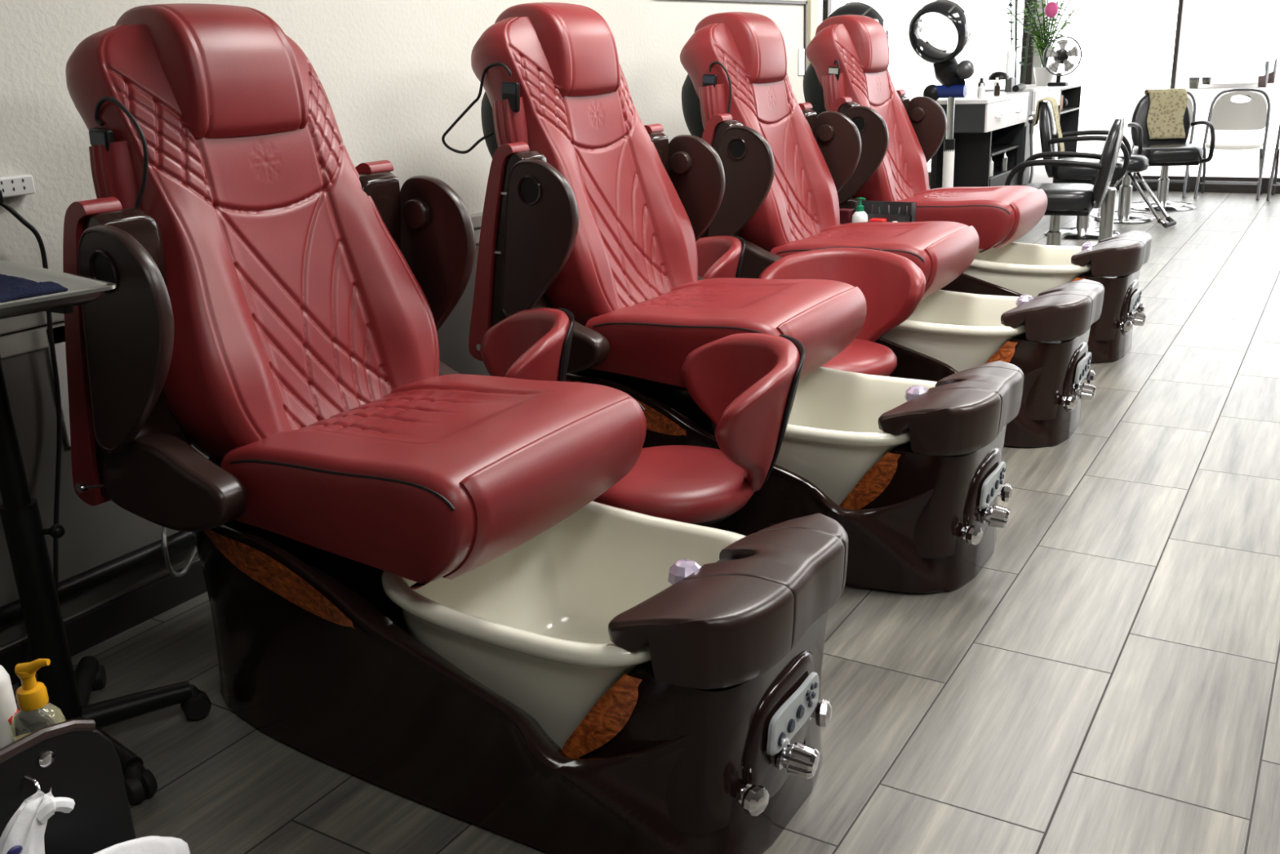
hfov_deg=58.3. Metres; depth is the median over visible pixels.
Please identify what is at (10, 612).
pipe
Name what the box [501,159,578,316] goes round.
tray
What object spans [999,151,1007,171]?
spray can
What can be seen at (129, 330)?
tray
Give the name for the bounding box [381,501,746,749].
basin
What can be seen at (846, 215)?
box
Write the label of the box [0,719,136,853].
cart
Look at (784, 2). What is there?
trim
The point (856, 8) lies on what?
dryer
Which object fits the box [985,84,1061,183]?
station
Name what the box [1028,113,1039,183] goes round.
hair dryer
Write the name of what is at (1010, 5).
climbing plant
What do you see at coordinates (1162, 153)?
chair
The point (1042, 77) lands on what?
potted plant
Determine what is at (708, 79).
remote control
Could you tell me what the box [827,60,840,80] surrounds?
remote control
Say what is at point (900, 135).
chair
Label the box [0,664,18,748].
lotion bottle
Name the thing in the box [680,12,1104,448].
chair
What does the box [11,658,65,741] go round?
soap bottle
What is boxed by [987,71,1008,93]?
brush
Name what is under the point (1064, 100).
bowl
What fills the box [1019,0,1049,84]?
window
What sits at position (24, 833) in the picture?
spray bottle
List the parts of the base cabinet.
door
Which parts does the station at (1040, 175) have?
drawer, drawer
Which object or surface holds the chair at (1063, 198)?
on the floor
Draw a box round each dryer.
[826,1,888,40]
[907,0,974,187]
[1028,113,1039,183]
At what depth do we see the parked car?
29.29 m
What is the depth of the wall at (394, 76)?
3.40 m
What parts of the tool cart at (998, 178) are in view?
post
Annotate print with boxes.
[6,844,22,853]
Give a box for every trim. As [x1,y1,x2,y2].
[0,212,482,359]
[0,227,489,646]
[692,0,807,76]
[807,0,818,67]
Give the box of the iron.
[1012,83,1026,92]
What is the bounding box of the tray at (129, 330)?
[77,225,173,452]
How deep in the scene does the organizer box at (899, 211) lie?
4.86 m
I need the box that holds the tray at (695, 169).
[666,134,725,242]
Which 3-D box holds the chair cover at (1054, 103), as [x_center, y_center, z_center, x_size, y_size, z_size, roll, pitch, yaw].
[2.872,-2.107,8.046,0.211,0.384,0.320,5,19,23]
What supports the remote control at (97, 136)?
hanging from the chair at (418, 587)
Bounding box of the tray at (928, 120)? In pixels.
[907,96,946,163]
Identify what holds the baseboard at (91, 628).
attached to the wall at (394, 76)
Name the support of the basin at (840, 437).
in the chair at (590, 211)
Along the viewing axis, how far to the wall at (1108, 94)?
26.25 m
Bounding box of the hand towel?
[0,274,67,302]
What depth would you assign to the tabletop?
1.85 m
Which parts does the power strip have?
cord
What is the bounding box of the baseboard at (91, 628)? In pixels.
[0,560,207,685]
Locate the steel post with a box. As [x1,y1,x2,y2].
[1097,186,1116,242]
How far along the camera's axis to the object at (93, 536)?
2.74 m
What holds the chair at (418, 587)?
on the floor
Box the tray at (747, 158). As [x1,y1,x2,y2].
[707,125,774,236]
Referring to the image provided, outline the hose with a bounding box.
[161,526,197,577]
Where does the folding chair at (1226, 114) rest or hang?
on the floor
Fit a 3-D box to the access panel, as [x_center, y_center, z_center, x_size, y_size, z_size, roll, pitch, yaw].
[-1.274,-0.131,2.781,0.008,0.285,0.300,9,21,30]
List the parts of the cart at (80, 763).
edge trim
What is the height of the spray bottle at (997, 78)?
0.120 m
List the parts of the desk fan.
blade, blade, motor, blade, blade, blade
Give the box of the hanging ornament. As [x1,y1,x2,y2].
[1044,0,1058,17]
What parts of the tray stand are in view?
post, height knob, leg, leg, leg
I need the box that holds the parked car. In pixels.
[1189,29,1278,88]
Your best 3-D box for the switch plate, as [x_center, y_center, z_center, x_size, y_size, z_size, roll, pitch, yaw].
[0.830,-1.876,5.905,0.007,0.130,0.070,9,21,30]
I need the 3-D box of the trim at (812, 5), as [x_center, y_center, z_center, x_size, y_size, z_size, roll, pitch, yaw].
[0.831,-2.027,6.013,0.180,2.750,0.100,9,21,30]
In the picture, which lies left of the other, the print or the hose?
the print
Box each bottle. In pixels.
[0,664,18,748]
[0,786,190,853]
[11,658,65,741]
[851,197,867,222]
[989,156,993,177]
[993,77,999,94]
[994,82,999,96]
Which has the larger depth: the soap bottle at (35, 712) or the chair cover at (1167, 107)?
the chair cover at (1167, 107)
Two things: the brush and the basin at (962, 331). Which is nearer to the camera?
the basin at (962, 331)
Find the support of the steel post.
on the floor
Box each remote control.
[88,96,148,208]
[441,62,519,154]
[702,61,732,114]
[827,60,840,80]
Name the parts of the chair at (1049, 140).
backrest, seat frame, armrest, seat, armrest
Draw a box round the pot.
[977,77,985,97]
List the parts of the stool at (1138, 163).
seat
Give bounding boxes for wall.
[0,0,807,649]
[889,62,1279,176]
[928,170,1279,193]
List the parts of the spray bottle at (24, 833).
handle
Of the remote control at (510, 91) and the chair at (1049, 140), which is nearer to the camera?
the remote control at (510, 91)
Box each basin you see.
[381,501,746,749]
[711,366,937,505]
[880,289,1025,372]
[963,241,1091,297]
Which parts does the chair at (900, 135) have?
armrest, backrest, armrest, seat, valve knob, control panel, jet knob, valve knob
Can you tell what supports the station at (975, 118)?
on the floor
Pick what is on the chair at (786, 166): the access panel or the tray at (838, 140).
the tray at (838, 140)
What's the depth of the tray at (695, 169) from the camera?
3.62 m
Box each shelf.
[991,144,1020,156]
[1053,84,1081,182]
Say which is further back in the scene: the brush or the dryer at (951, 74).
the brush
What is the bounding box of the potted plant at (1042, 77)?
[1001,0,1081,85]
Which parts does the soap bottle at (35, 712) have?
pump spout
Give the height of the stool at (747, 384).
0.674 m
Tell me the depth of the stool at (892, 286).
3.84 m
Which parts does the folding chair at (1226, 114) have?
leg, leg, seat, panel, leg, leg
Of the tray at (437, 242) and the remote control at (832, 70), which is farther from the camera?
the remote control at (832, 70)
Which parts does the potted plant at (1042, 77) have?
pot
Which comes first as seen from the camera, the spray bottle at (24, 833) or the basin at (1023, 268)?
the spray bottle at (24, 833)
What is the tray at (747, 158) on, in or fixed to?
on the chair at (786, 166)
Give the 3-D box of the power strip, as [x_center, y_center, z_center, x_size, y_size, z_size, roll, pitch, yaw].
[-1.387,0.004,2.571,0.088,1.152,0.300,9,21,30]
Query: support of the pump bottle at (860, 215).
on the cart
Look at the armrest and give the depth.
4.98 m
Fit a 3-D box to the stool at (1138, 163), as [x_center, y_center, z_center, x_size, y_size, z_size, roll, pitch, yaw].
[3.740,-1.781,8.569,0.481,0.485,0.722,-15,22,-35]
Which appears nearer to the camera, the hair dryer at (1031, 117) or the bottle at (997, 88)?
the bottle at (997, 88)
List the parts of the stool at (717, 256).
plate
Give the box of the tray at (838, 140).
[814,111,861,192]
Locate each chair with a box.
[62,3,848,853]
[468,2,1023,594]
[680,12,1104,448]
[803,14,1151,363]
[1004,116,1124,245]
[1039,102,1131,239]
[1127,93,1215,211]
[1131,91,1196,197]
[1193,88,1271,199]
[1266,123,1279,200]
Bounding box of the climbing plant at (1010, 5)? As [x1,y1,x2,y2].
[1006,0,1035,84]
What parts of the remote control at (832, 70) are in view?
cord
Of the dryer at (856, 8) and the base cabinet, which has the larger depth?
the base cabinet
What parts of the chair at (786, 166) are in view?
armrest, backrest, armrest, seat, valve knob, control panel, jet knob, valve knob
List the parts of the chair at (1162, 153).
armrest, backrest, seat, seat frame, armrest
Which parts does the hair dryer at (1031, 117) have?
handle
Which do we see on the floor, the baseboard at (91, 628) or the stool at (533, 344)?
the stool at (533, 344)
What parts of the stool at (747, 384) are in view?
seat, backrest, plate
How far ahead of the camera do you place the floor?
2.58 m
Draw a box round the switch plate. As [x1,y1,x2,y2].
[798,48,804,75]
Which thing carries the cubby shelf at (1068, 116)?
on the floor
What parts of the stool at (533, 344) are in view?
plate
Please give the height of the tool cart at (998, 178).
0.570 m
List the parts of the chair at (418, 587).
armrest, seat frame, backrest, armrest, seat, valve knob, control panel, jet knob, valve knob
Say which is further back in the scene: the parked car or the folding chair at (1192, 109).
the parked car
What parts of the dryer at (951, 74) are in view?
knob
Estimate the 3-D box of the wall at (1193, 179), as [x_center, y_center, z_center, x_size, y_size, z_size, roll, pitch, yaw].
[4.263,-3.487,10.096,9.400,2.750,0.120,9,21,30]
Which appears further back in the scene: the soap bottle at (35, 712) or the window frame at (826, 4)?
the window frame at (826, 4)
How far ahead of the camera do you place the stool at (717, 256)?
3.95 m
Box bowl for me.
[1062,97,1067,108]
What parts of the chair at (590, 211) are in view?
armrest, backrest, seat frame, armrest, seat, valve knob, control panel, jet knob, valve knob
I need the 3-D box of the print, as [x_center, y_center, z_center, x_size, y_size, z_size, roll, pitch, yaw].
[-0.742,0.504,1.361,0.007,0.014,0.019,9,21,30]
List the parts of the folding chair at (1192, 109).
leg, leg, leg, panel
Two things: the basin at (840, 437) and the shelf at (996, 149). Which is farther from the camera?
the shelf at (996, 149)
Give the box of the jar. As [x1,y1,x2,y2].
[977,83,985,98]
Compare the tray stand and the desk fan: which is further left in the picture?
the tray stand
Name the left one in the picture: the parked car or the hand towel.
the hand towel
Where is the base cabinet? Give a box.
[987,90,1033,185]
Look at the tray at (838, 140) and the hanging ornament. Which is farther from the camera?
the hanging ornament
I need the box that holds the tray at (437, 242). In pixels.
[400,175,475,331]
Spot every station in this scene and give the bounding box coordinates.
[929,91,1029,189]
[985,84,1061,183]
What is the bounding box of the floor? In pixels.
[12,185,1279,853]
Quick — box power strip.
[0,174,62,687]
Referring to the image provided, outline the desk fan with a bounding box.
[1043,35,1081,86]
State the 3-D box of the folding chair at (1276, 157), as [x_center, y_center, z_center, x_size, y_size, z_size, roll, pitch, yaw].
[5.420,-2.287,9.298,0.492,0.881,0.454,9,21,30]
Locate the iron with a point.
(1020, 87)
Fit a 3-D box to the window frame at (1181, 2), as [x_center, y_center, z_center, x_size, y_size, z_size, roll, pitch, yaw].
[4.636,-3.434,9.868,0.036,2.500,0.110,9,21,30]
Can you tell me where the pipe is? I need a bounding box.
[0,531,195,626]
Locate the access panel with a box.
[46,325,71,446]
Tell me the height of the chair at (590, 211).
1.484 m
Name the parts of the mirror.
frame, glass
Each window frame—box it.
[822,0,831,22]
[1169,0,1185,88]
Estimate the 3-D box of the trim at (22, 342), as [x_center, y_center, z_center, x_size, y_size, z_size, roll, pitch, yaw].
[-1.237,-0.295,2.805,0.030,0.100,8.200,9,21,30]
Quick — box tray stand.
[0,306,211,804]
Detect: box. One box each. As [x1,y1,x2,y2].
[839,208,853,224]
[854,200,916,222]
[869,217,886,222]
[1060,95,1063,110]
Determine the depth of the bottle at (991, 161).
8.26 m
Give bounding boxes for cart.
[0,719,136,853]
[989,144,1020,186]
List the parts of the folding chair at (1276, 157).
leg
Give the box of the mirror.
[1004,50,1015,92]
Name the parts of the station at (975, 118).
panel, leg, drawer, drawer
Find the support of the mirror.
on the base cabinet
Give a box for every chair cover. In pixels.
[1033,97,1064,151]
[1144,88,1187,139]
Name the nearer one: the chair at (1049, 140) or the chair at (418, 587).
the chair at (418, 587)
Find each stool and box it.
[480,307,573,381]
[592,333,804,525]
[695,235,745,279]
[758,246,925,376]
[1089,154,1176,227]
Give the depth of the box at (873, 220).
4.82 m
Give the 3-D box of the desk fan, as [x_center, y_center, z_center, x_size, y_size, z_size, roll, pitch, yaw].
[3.307,-2.863,8.991,0.261,0.375,0.168,9,21,30]
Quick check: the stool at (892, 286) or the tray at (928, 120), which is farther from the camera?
the tray at (928, 120)
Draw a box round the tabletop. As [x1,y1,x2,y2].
[0,258,116,319]
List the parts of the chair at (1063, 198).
armrest, seat, armrest, seat frame, backrest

